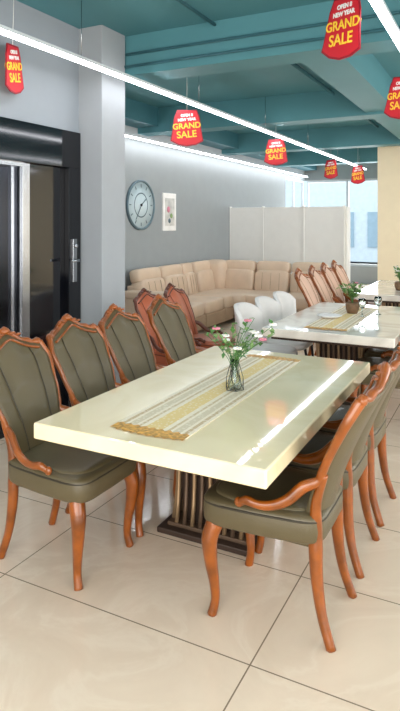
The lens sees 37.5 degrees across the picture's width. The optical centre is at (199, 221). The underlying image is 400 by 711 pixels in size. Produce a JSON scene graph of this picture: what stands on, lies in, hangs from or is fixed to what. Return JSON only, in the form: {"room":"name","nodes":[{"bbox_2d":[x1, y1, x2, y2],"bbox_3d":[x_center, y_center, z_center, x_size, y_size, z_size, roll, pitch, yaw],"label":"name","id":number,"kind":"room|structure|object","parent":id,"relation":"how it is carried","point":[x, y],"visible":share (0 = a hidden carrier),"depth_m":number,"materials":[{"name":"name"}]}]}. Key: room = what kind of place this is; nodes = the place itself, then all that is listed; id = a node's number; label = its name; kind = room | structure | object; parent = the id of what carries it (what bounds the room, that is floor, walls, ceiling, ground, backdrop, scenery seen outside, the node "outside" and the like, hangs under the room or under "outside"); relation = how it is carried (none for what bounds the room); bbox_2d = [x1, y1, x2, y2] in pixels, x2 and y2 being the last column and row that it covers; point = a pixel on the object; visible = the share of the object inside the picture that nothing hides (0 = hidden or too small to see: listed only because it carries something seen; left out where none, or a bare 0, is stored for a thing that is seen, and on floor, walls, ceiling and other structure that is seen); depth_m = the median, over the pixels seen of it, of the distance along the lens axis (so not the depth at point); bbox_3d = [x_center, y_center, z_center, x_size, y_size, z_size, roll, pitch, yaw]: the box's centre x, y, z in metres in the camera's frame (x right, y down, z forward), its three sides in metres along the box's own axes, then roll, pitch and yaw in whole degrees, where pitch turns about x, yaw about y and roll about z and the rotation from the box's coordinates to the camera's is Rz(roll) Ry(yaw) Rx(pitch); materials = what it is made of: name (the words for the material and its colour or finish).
{"room":"store","nodes":[
{"label":"store","id":0,"kind":"room"},
{"bbox_2d":[0,0,78,132],"bbox_3d":[-1.558,-1.205,4.208,0.170,0.890,2.050,0,0,27],"label":"wall","id":1,"kind":"structure","parent":0,"point":[49,97],"depth_m":4.63,"materials":[{"name":"grey paint"}]},
{"bbox_2d":[79,25,124,382],"bbox_3d":[-0.915,-0.025,5.165,0.395,3.250,0.340,0,0,27],"label":"column","id":2,"kind":"structure","parent":0,"point":[101,94],"depth_m":4.99,"materials":[{"name":"paint"}]},
{"bbox_2d":[0,283,399,710],"bbox_3d":[2.667,1.650,5.713,9.900,0.100,19.000,0,0,27],"label":"floor","id":3,"kind":"structure","parent":0,"point":[139,634],"depth_m":2.38,"materials":[{"name":"tile"}]},
{"bbox_2d":[0,326,138,590],"bbox_3d":[-0.716,1.073,2.890,0.740,1.068,0.529,0,0,28],"label":"dining chair","id":4,"kind":"object","parent":3,"relation":"on","point":[29,386],"visible":0.85,"depth_m":2.80,"materials":[{"name":"green leather"}]},
{"bbox_2d":[46,313,175,536],"bbox_3d":[-0.490,1.073,3.328,0.740,1.068,0.529,0,0,28],"label":"dining chair","id":5,"kind":"object","parent":3,"relation":"on","point":[80,353],"visible":0.48,"depth_m":3.38,"materials":[{"name":"green leather"}]},
{"bbox_2d":[98,303,163,383],"bbox_3d":[-0.275,1.073,3.766,0.740,1.068,0.529,0,0,27],"label":"dining chair","id":6,"kind":"object","parent":3,"relation":"on","point":[131,351],"visible":0.38,"depth_m":3.84,"materials":[{"name":"green leather"}]},
{"bbox_2d":[133,288,207,365],"bbox_3d":[-0.264,1.109,5.344,0.688,0.993,0.492,0,0,33],"label":"dining chair","id":7,"kind":"object","parent":3,"relation":"on","point":[142,301],"visible":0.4,"depth_m":5.31,"materials":[{"name":"brown wood"}]},
{"bbox_2d":[146,293,202,364],"bbox_3d":[-0.018,1.073,4.286,0.740,1.068,0.529,0,0,28],"label":"dining chair","id":8,"kind":"object","parent":3,"relation":"on","point":[169,321],"visible":0.34,"depth_m":4.36,"materials":[{"name":"green leather"}]},
{"bbox_2d":[163,283,234,347],"bbox_3d":[-0.021,1.109,5.857,0.688,0.993,0.492,0,0,24],"label":"dining chair","id":9,"kind":"object","parent":3,"relation":"on","point":[173,294],"visible":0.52,"depth_m":5.94,"materials":[{"name":"brown wood"}]},
{"bbox_2d":[34,346,369,556],"bbox_3d":[0.160,1.220,3.003,1.040,0.760,1.735,0,0,27],"label":"dining table","id":10,"kind":"object","parent":3,"relation":"on","point":[251,443],"visible":0.65,"depth_m":2.60,"materials":[{"name":"beige stone"}]},
{"bbox_2d":[110,354,299,440],"bbox_3d":[0.123,0.838,2.997,0.340,0.004,1.531,0,0,27],"label":"table runner","id":11,"kind":"object","parent":10,"relation":"on","point":[181,414],"visible":1,"depth_m":2.73,"materials":[{"name":"beige fabric"}]},
{"bbox_2d":[204,318,276,391],"bbox_3d":[0.203,0.661,2.972,0.330,0.347,0.366,0,0,-37],"label":"flower vase","id":12,"kind":"object","parent":11,"relation":"on","point":[234,382],"visible":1,"depth_m":2.93,"materials":[{"name":"clear glass"}]},
{"bbox_2d":[125,259,334,330],"bbox_3d":[0.601,1.100,8.861,2.420,0.880,2.900,0,0,27],"label":"sectional sofa","id":13,"kind":"object","parent":3,"relation":"on","point":[212,287],"visible":0.66,"depth_m":9.49,"materials":[{"name":"beige leather"}]},
{"bbox_2d":[234,302,296,353],"bbox_3d":[0.575,1.171,5.274,0.535,0.862,0.522,0,0,27],"label":"dining chair","id":14,"kind":"object","parent":3,"relation":"on","point":[242,310],"visible":0.45,"depth_m":5.38,"materials":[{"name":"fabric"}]},
{"bbox_2d":[255,296,312,355],"bbox_3d":[0.805,1.171,5.718,0.535,0.862,0.522,0,0,27],"label":"dining chair","id":15,"kind":"object","parent":3,"relation":"on","point":[270,308],"visible":0.41,"depth_m":5.82,"materials":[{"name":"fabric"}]},
{"bbox_2d":[230,205,349,298],"bbox_3d":[1.670,0.650,11.193,2.280,1.900,0.335,0,0,27],"label":"screen","id":16,"kind":"object","parent":3,"relation":"on","point":[291,235],"visible":0.62,"depth_m":10.99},
{"bbox_2d":[273,291,313,355],"bbox_3d":[1.034,1.171,6.162,0.535,0.862,0.522,0,0,27],"label":"dining chair","id":17,"kind":"object","parent":3,"relation":"on","point":[287,302],"visible":0.23,"depth_m":6.35,"materials":[{"name":"fabric"}]},
{"bbox_2d":[201,361,394,652],"bbox_3d":[0.417,1.073,2.439,0.740,1.068,0.529,0,0,27],"label":"dining chair","id":18,"kind":"object","parent":3,"relation":"on","point":[300,507],"visible":0.88,"depth_m":2.28,"materials":[{"name":"green leather"}]},
{"bbox_2d":[294,268,319,355],"bbox_3d":[1.459,1.073,6.842,0.740,1.068,0.529,0,0,27],"label":"dining chair","id":19,"kind":"object","parent":3,"relation":"on","point":[304,282],"visible":0.41,"depth_m":6.90,"materials":[{"name":"fabric"}]},
{"bbox_2d":[308,264,340,302],"bbox_3d":[1.711,1.073,7.331,0.740,1.068,0.529,0,0,27],"label":"dining chair","id":20,"kind":"object","parent":3,"relation":"on","point":[319,281],"visible":0.36,"depth_m":7.41,"materials":[{"name":"fabric"}]},
{"bbox_2d":[255,341,399,578],"bbox_3d":[0.652,1.073,2.894,0.740,1.068,0.529,0,0,28],"label":"dining chair","id":21,"kind":"object","parent":3,"relation":"on","point":[356,470],"visible":0.27,"depth_m":2.73,"materials":[{"name":"brown wood"}]},
{"bbox_2d":[262,302,399,405],"bbox_3d":[1.333,1.220,5.220,1.020,0.760,1.700,0,0,27],"label":"dining table","id":22,"kind":"object","parent":3,"relation":"on","point":[382,331],"visible":0.41,"depth_m":4.74,"materials":[{"name":"white stone"}]},
{"bbox_2d":[305,306,377,330],"bbox_3d":[1.274,0.838,5.194,0.340,0.004,1.371,0,0,27],"label":"table runner","id":23,"kind":"object","parent":22,"relation":"on","point":[346,321],"visible":0.76,"depth_m":5.01,"materials":[{"name":"beige fabric"}]},
{"bbox_2d":[317,313,341,318],"bbox_3d":[1.131,0.824,5.156,0.220,0.024,0.220,0,0,27],"label":"dinner plate","id":24,"kind":"object","parent":23,"relation":"on","point":[324,315],"visible":1,"depth_m":5.18,"materials":[{"name":"white ceramic"}]},
{"bbox_2d":[336,281,367,313],"bbox_3d":[1.409,0.685,5.425,0.266,0.301,0.235,0,0,-33],"label":"potted plant","id":25,"kind":"object","parent":23,"relation":"on","point":[352,307],"visible":1,"depth_m":5.38,"materials":[{"name":"green plant"}]},
{"bbox_2d":[358,298,365,316],"bbox_3d":[1.436,0.758,5.223,0.072,0.160,0.072,0,0,27],"label":"wine glass","id":26,"kind":"object","parent":23,"relation":"on","point":[361,301],"visible":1,"depth_m":5.20,"materials":[{"name":"clear glass"}]},
{"bbox_2d":[374,296,381,314],"bbox_3d":[1.616,0.758,5.355,0.072,0.160,0.072,0,0,27],"label":"wine glass","id":27,"kind":"object","parent":22,"relation":"on","point":[377,299],"visible":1,"depth_m":5.33,"materials":[{"name":"clear glass"}]},
{"bbox_2d":[320,262,368,304],"bbox_3d":[1.963,1.073,7.819,0.740,1.068,0.529,0,0,27],"label":"dining chair","id":28,"kind":"object","parent":3,"relation":"on","point":[329,274],"visible":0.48,"depth_m":7.89,"materials":[{"name":"leather"}]},
{"bbox_2d":[331,260,381,305],"bbox_3d":[2.216,1.073,8.308,0.740,1.068,0.529,0,0,27],"label":"dining chair","id":29,"kind":"object","parent":3,"relation":"on","point":[341,275],"visible":0.33,"depth_m":8.36,"materials":[{"name":"fabric"}]},
{"bbox_2d":[319,373,399,526],"bbox_3d":[0.885,1.073,3.346,0.740,1.068,0.529,0,0,28],"label":"dining chair","id":30,"kind":"object","parent":3,"relation":"on","point":[377,435],"visible":0.24,"depth_m":3.20,"materials":[{"name":"brown wood"}]},
{"bbox_2d":[350,351,399,404],"bbox_3d":[1.550,1.073,4.547,0.740,1.068,0.529,0,0,27],"label":"dining chair","id":31,"kind":"object","parent":3,"relation":"on","point":[374,362],"visible":0.38,"depth_m":4.57,"materials":[{"name":"brown wood"}]},
{"bbox_2d":[354,280,399,306],"bbox_3d":[2.646,1.220,7.525,1.000,0.760,1.800,0,0,27],"label":"dining table","id":32,"kind":"object","parent":3,"relation":"on","point":[385,289],"visible":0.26,"depth_m":7.13,"materials":[{"name":"white stone"}]},
{"bbox_2d":[393,265,399,289],"bbox_3d":[2.483,0.678,7.288,0.179,0.321,0.253,0,0,27],"label":"potted plant","id":33,"kind":"object","parent":32,"relation":"on","point":[397,283],"visible":1,"depth_m":7.26,"materials":[{"name":"green plant"}]},
{"bbox_2d":[364,346,397,358],"bbox_3d":[1.802,1.073,5.035,0.740,1.068,0.529,0,0,27],"label":"dining chair","id":34,"kind":"object","parent":3,"relation":"on","point":[370,352],"visible":0.2,"depth_m":5.00,"materials":[{"name":"green leather"}]},
{"bbox_2d":[17,0,399,133],"bbox_3d":[2.667,-1.700,5.713,9.900,0.100,19.000,0,0,27],"label":"ceiling","id":35,"kind":"structure","parent":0,"point":[125,17],"depth_m":5.22,"materials":[{"name":"teal paint"}]},
{"bbox_2d":[124,0,399,127],"bbox_3d":[3.475,-1.491,5.184,7.380,0.266,18.400,0,0,27],"label":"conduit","id":36,"kind":"object","parent":35,"relation":"attached to","point":[182,2],"depth_m":4.72,"materials":[{"name":"teal metal"}]},
{"bbox_2d":[125,125,304,289],"bbox_3d":[0.186,-0.025,10.989,0.150,3.250,11.300,0,0,27],"label":"wall","id":37,"kind":"structure","parent":0,"point":[205,187],"depth_m":10.18,"materials":[{"name":"grey paint"}]},
{"bbox_2d":[126,180,154,229],"bbox_3d":[-0.872,-0.250,8.733,0.040,0.744,0.744,0,0,27],"label":"wall clock","id":38,"kind":"object","parent":37,"relation":"attached to","point":[140,200],"visible":1,"depth_m":8.72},
{"bbox_2d":[162,193,175,230],"bbox_3d":[-0.492,-0.160,9.476,0.033,0.600,0.410,0,0,27],"label":"wall picture","id":39,"kind":"object","parent":37,"relation":"attached to","point":[168,199],"visible":1,"depth_m":9.43,"materials":[{"name":"white paper"}]},
{"bbox_2d":[286,177,302,206],"bbox_3d":[2.415,0.015,15.296,0.060,2.270,1.560,0,0,27],"label":"window","id":40,"kind":"structure","parent":37,"relation":"in","point":[287,178],"depth_m":15.30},
{"bbox_2d":[125,0,399,170],"bbox_3d":[2.710,-1.475,5.578,9.300,0.350,18.400,0,0,27],"label":"ceiling","id":41,"kind":"structure","parent":0,"point":[361,84],"depth_m":5.87,"materials":[{"name":"teal paint"}]},
{"bbox_2d":[5,0,23,93],"bbox_3d":[-1.339,-1.287,4.269,0.017,0.722,0.310,0,0,6],"label":"sale sign","id":42,"kind":"object","parent":41,"relation":"hanging from","point":[13,66],"visible":1,"depth_m":4.23,"materials":[{"name":"red paper"}]},
{"bbox_2d":[0,0,366,169],"bbox_3d":[0.034,-1.418,6.172,0.056,0.464,16.200,0,0,27],"label":"strip light","id":43,"kind":"object","parent":41,"relation":"hanging from","point":[4,30],"visible":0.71,"depth_m":4.96,"materials":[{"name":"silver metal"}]},
{"bbox_2d":[170,110,202,146],"bbox_3d":[-0.131,-1.202,5.903,0.330,0.893,0.017,0,0,0],"label":"sale sign","id":44,"kind":"object","parent":41,"relation":"hanging from","point":[186,131],"visible":1,"depth_m":5.90,"materials":[{"name":"red paper"}]},
{"bbox_2d":[125,133,307,176],"bbox_3d":[0.365,-1.418,10.868,0.056,0.464,10.750,0,0,27],"label":"strip light","id":45,"kind":"object","parent":41,"relation":"hanging from","point":[126,134],"visible":0.35,"depth_m":10.20,"materials":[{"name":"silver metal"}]},
{"bbox_2d":[264,139,287,165],"bbox_3d":[1.056,-1.216,8.204,0.330,0.863,0.017,0,0,11],"label":"sale sign","id":46,"kind":"object","parent":41,"relation":"hanging from","point":[275,154],"visible":1,"depth_m":8.20,"materials":[{"name":"red paper"}]},
{"bbox_2d":[324,160,337,178],"bbox_3d":[2.509,-1.236,11.306,0.017,0.823,0.330,0,0,-38],"label":"sale sign","id":47,"kind":"object","parent":41,"relation":"hanging from","point":[331,172],"visible":1,"depth_m":11.30,"materials":[{"name":"red paper"}]},
{"bbox_2d":[321,0,360,59],"bbox_3d":[0.838,-1.308,3.519,0.017,0.681,0.330,0,0,-30],"label":"sale sign","id":48,"kind":"object","parent":41,"relation":"hanging from","point":[342,40],"visible":1,"depth_m":3.49,"materials":[{"name":"red paper"}]},
{"bbox_2d":[351,165,364,183],"bbox_3d":[3.106,-1.196,11.606,0.017,0.903,0.330,0,0,-38],"label":"sale sign","id":49,"kind":"object","parent":41,"relation":"hanging from","point":[358,177],"visible":1,"depth_m":11.59,"materials":[{"name":"red paper"}]},
{"bbox_2d":[369,0,399,50],"bbox_3d":[1.307,-1.418,3.883,0.056,0.464,13.300,0,0,27],"label":"strip light","id":50,"kind":"object","parent":41,"relation":"hanging from","point":[380,7],"visible":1,"depth_m":3.47,"materials":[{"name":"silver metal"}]},
{"bbox_2d":[384,77,399,118],"bbox_3d":[1.559,-1.227,4.616,0.020,0.843,0.294,0,0,-32],"label":"sale sign","id":51,"kind":"object","parent":41,"relation":"hanging from","point":[392,108],"visible":1,"depth_m":4.65,"materials":[{"name":"red paper"}]},
{"bbox_2d":[305,163,377,283],"bbox_3d":[6.944,-0.025,13.943,9.450,3.250,0.150,0,0,27],"label":"wall","id":52,"kind":"structure","parent":0,"point":[360,274],"depth_m":15.34,"materials":[{"name":"grey paint"}]},
{"bbox_2d":[307,178,377,266],"bbox_3d":[4.364,0.015,15.269,3.250,2.270,0.060,0,0,27],"label":"window","id":53,"kind":"structure","parent":52,"relation":"in","point":[347,181],"depth_m":15.50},
{"bbox_2d":[378,146,399,280],"bbox_3d":[6.154,-0.025,9.231,6.530,3.250,0.250,0,0,27],"label":"wall","id":54,"kind":"structure","parent":0,"point":[388,156],"depth_m":10.53,"materials":[{"name":"paint"}]},
{"bbox_3d":[-3.175,-0.025,1.076,0.170,3.250,5.000,0,0,27],"label":"wall","id":55,"kind":"structure","parent":0,"visible":0},
{"bbox_2d":[0,116,80,438],"bbox_3d":[-1.512,0.422,4.154,0.242,2.355,1.985,0,0,27],"label":"door","id":56,"kind":"structure","parent":55,"relation":"attached to","point":[40,179],"depth_m":4.61,"materials":[{"name":"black metal"}]},
{"label":"outside","id":57,"kind":"structure","parent":0,"visible":0},
{"bbox_2d":[350,262,377,263],"bbox_3d":[4.587,1.805,8.886,60.000,0.190,80.000,0,0,27],"label":"ground","id":58,"kind":"structure","parent":57,"point":[350,262],"depth_m":24.91,"materials":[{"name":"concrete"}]},
{"bbox_2d":[286,180,377,261],"bbox_3d":[9.018,-0.100,24.014,12.000,3.400,3.050,0,0,27],"label":"neighbouring building","id":59,"kind":"structure","parent":58,"relation":"on","point":[363,197],"depth_m":23.76,"materials":[{"name":"white"}]}
]}

